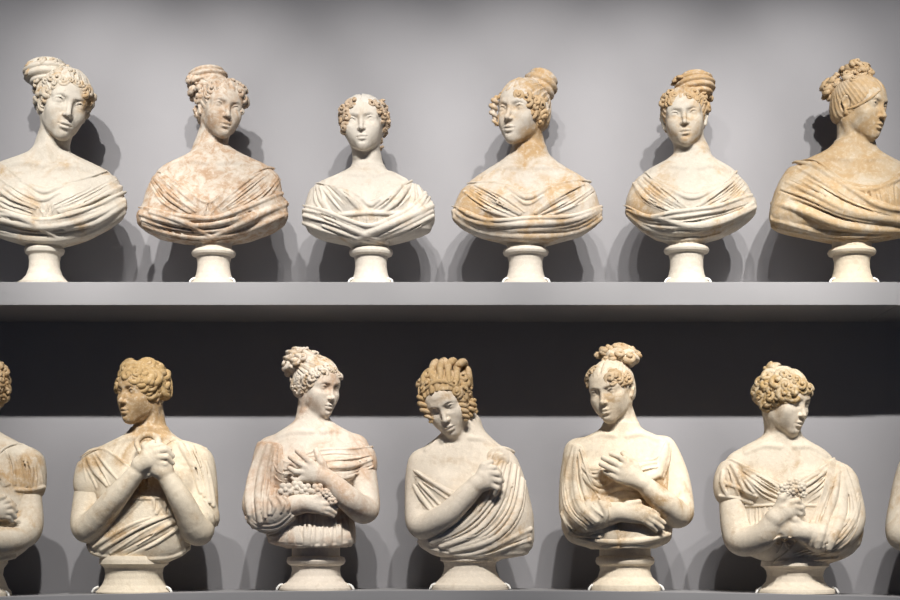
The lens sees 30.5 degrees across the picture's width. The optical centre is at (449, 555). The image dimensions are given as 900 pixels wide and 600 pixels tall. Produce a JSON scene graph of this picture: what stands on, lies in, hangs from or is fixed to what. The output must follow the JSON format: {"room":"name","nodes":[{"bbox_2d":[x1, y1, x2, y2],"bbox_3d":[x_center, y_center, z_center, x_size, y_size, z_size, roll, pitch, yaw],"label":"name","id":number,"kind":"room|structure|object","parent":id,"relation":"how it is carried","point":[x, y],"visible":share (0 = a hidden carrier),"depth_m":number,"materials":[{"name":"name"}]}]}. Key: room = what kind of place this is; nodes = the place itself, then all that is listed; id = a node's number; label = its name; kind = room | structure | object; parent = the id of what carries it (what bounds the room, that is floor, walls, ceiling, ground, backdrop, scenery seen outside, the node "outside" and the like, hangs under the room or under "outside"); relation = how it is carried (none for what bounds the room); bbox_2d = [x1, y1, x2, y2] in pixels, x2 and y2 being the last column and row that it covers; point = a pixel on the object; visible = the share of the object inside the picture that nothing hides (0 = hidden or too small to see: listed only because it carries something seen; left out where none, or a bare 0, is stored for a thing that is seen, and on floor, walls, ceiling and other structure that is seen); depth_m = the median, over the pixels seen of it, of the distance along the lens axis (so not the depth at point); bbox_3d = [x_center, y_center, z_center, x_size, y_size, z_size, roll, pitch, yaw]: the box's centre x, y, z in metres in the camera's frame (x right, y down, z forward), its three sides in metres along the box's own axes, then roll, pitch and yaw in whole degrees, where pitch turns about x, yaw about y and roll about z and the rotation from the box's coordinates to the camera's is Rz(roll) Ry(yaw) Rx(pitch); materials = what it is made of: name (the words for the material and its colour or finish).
{"room":"museum","nodes":[
{"label":"museum","id":0,"kind":"room"},
{"bbox_2d":[0,0,899,594],"bbox_3d":[0.000,-0.700,5.960,8.400,4.400,0.120,0,0,0],"label":"wall","id":1,"kind":"structure","parent":0,"point":[437,66],"depth_m":5.90,"materials":[{"name":"grey paint"}]},
{"bbox_2d":[0,282,897,321],"bbox_3d":[-0.553,-0.875,5.700,4.093,0.077,0.400,0,0,0],"label":"wall shelf","id":2,"kind":"object","parent":1,"relation":"attached to","point":[19,301],"visible":1,"depth_m":5.50,"materials":[{"name":"grey paint"}]},
{"bbox_2d":[0,56,126,281],"bbox_3d":[-1.387,-1.318,5.654,0.566,0.810,0.246,0,0,-2],"label":"bust","id":3,"kind":"object","parent":2,"relation":"on","point":[53,199],"visible":0.98,"depth_m":5.59,"materials":[{"name":"stone"}]},
{"bbox_2d":[136,64,288,281],"bbox_3d":[-0.813,-1.302,5.653,0.524,0.784,0.238,0,0,0],"label":"bust","id":4,"kind":"object","parent":2,"relation":"on","point":[213,198],"visible":1,"depth_m":5.59,"materials":[{"name":"stone"}]},
{"bbox_2d":[302,94,434,281],"bbox_3d":[-0.280,-1.247,5.651,0.460,0.675,0.239,0,0,0],"label":"bust","id":5,"kind":"object","parent":2,"relation":"on","point":[368,208],"visible":0.98,"depth_m":5.59,"materials":[{"name":"stone"}]},
{"bbox_2d":[451,68,602,281],"bbox_3d":[0.263,-1.297,5.651,0.520,0.774,0.244,0,0,0],"label":"bust","id":6,"kind":"object","parent":2,"relation":"on","point":[527,202],"visible":1,"depth_m":5.59,"materials":[{"name":"stone"}]},
{"bbox_2d":[623,69,756,281],"bbox_3d":[0.822,-1.293,5.654,0.462,0.766,0.248,0,0,0],"label":"bust","id":7,"kind":"object","parent":2,"relation":"on","point":[691,199],"visible":0.99,"depth_m":5.59,"materials":[{"name":"stone"}]},
{"bbox_2d":[769,58,899,281],"bbox_3d":[1.383,-1.307,5.647,0.582,0.794,0.256,0,0,0],"label":"bust","id":8,"kind":"object","parent":2,"relation":"on","point":[845,196],"visible":1,"depth_m":5.59,"materials":[{"name":"stone"}]},
{"bbox_2d":[0,588,899,599],"bbox_3d":[0.100,0.189,5.650,5.400,0.153,0.500,0,0,0],"label":"wall shelf","id":9,"kind":"object","parent":1,"relation":"attached to","point":[357,593],"visible":0.77,"depth_m":5.40,"materials":[{"name":"grey paint"}]},
{"bbox_2d":[0,361,46,595],"bbox_3d":[-1.609,-0.266,5.529,0.503,0.808,0.314,0,0,0],"label":"bust","id":10,"kind":"object","parent":9,"relation":"on","point":[23,471],"visible":1,"depth_m":5.50,"materials":[{"name":"stone"}]},
{"bbox_2d":[70,357,219,593],"bbox_3d":[-1.021,-0.272,5.530,0.497,0.791,0.314,0,0,0],"label":"bust","id":11,"kind":"object","parent":9,"relation":"on","point":[142,497],"visible":1,"depth_m":5.47,"materials":[{"name":"stone"}]},
{"bbox_2d":[242,346,379,590],"bbox_3d":[-0.464,-0.296,5.529,0.459,0.823,0.308,0,0,0],"label":"bust","id":12,"kind":"object","parent":9,"relation":"on","point":[308,482],"visible":1,"depth_m":5.47,"materials":[{"name":"stone"}]},
{"bbox_2d":[278,483,293,496],"bbox_3d":[-0.537,-0.215,5.410,0.052,0.051,0.040,0,0,0],"label":"grape","id":13,"kind":"object","parent":12,"relation":"on","point":[286,489],"depth_m":5.40,"materials":[{"name":"stone"}]},
{"bbox_2d":[291,480,302,494],"bbox_3d":[-0.503,-0.222,5.416,0.051,0.051,0.039,0,0,0],"label":"grape","id":14,"kind":"object","parent":12,"relation":"on","point":[296,485],"depth_m":5.40,"materials":[{"name":"stone"}]},
{"bbox_2d":[299,483,311,494],"bbox_3d":[-0.472,-0.215,5.410,0.046,0.046,0.036,0,0,0],"label":"grape","id":15,"kind":"object","parent":12,"relation":"on","point":[304,489],"depth_m":5.40,"materials":[{"name":"stone"}]},
{"bbox_2d":[311,483,323,494],"bbox_3d":[-0.432,-0.215,5.409,0.047,0.046,0.036,0,0,0],"label":"grape","id":16,"kind":"object","parent":12,"relation":"on","point":[317,488],"depth_m":5.40,"materials":[{"name":"stone"}]},
{"bbox_2d":[321,488,331,497],"bbox_3d":[-0.403,-0.206,5.402,0.035,0.035,0.027,0,0,0],"label":"grape","id":17,"kind":"object","parent":12,"relation":"on","point":[325,492],"depth_m":5.39,"materials":[{"name":"stone"}]},
{"bbox_2d":[327,495,337,504],"bbox_3d":[-0.384,-0.184,5.404,0.035,0.035,0.027,0,0,0],"label":"grape","id":18,"kind":"object","parent":12,"relation":"on","point":[331,499],"depth_m":5.39,"materials":[{"name":"stone"}]},
{"bbox_2d":[405,357,533,589],"bbox_3d":[0.065,-0.278,5.536,0.443,0.782,0.316,0,0,0],"label":"bust","id":19,"kind":"object","parent":9,"relation":"on","point":[468,506],"visible":1,"depth_m":5.47,"materials":[{"name":"stone"}]},
{"bbox_2d":[559,342,693,590],"bbox_3d":[0.591,-0.302,5.524,0.452,0.837,0.312,0,0,0],"label":"bust","id":20,"kind":"object","parent":9,"relation":"on","point":[624,487],"visible":1,"depth_m":5.47,"materials":[{"name":"stone"}]},
{"bbox_2d":[713,361,865,593],"bbox_3d":[1.139,-0.265,5.528,0.503,0.782,0.328,0,0,0],"label":"bust","id":21,"kind":"object","parent":9,"relation":"on","point":[785,503],"visible":1,"depth_m":5.47,"materials":[{"name":"stone"}]},
{"bbox_2d":[779,482,788,491],"bbox_3d":[1.089,-0.222,5.381,0.035,0.035,0.027,0,0,0],"label":"flower","id":22,"kind":"object","parent":21,"relation":"on","point":[784,487],"depth_m":5.37,"materials":[{"name":"stone"}]},
{"bbox_2d":[786,479,793,487],"bbox_3d":[1.107,-0.235,5.381,0.031,0.031,0.024,0,0,0],"label":"flower","id":23,"kind":"object","parent":21,"relation":"on","point":[790,483],"depth_m":5.37,"materials":[{"name":"stone"}]},
{"bbox_2d":[789,485,797,494],"bbox_3d":[1.118,-0.214,5.380,0.033,0.032,0.026,0,0,0],"label":"flower","id":24,"kind":"object","parent":21,"relation":"on","point":[793,489],"depth_m":5.37,"materials":[{"name":"stone"}]},
{"bbox_2d":[794,478,800,485],"bbox_3d":[1.128,-0.238,5.383,0.031,0.032,0.024,0,0,0],"label":"flower","id":25,"kind":"object","parent":21,"relation":"on","point":[797,482],"depth_m":5.37,"materials":[{"name":"stone"}]},
{"bbox_2d":[797,482,805,491],"bbox_3d":[1.144,-0.225,5.380,0.034,0.034,0.027,0,0,0],"label":"flower","id":26,"kind":"object","parent":21,"relation":"on","point":[801,487],"depth_m":5.37,"materials":[{"name":"stone"}]},
{"bbox_2d":[799,490,807,497],"bbox_3d":[1.152,-0.202,5.384,0.029,0.029,0.022,0,0,0],"label":"flower","id":27,"kind":"object","parent":21,"relation":"on","point":[802,493],"depth_m":5.38,"materials":[{"name":"stone"}]},
{"bbox_2d":[885,462,899,550],"bbox_3d":[1.746,-0.260,5.532,0.593,0.805,0.327,0,0,0],"label":"bust","id":28,"kind":"object","parent":9,"relation":"on","point":[892,524],"visible":1,"depth_m":5.50,"materials":[{"name":"stone"}]}
]}

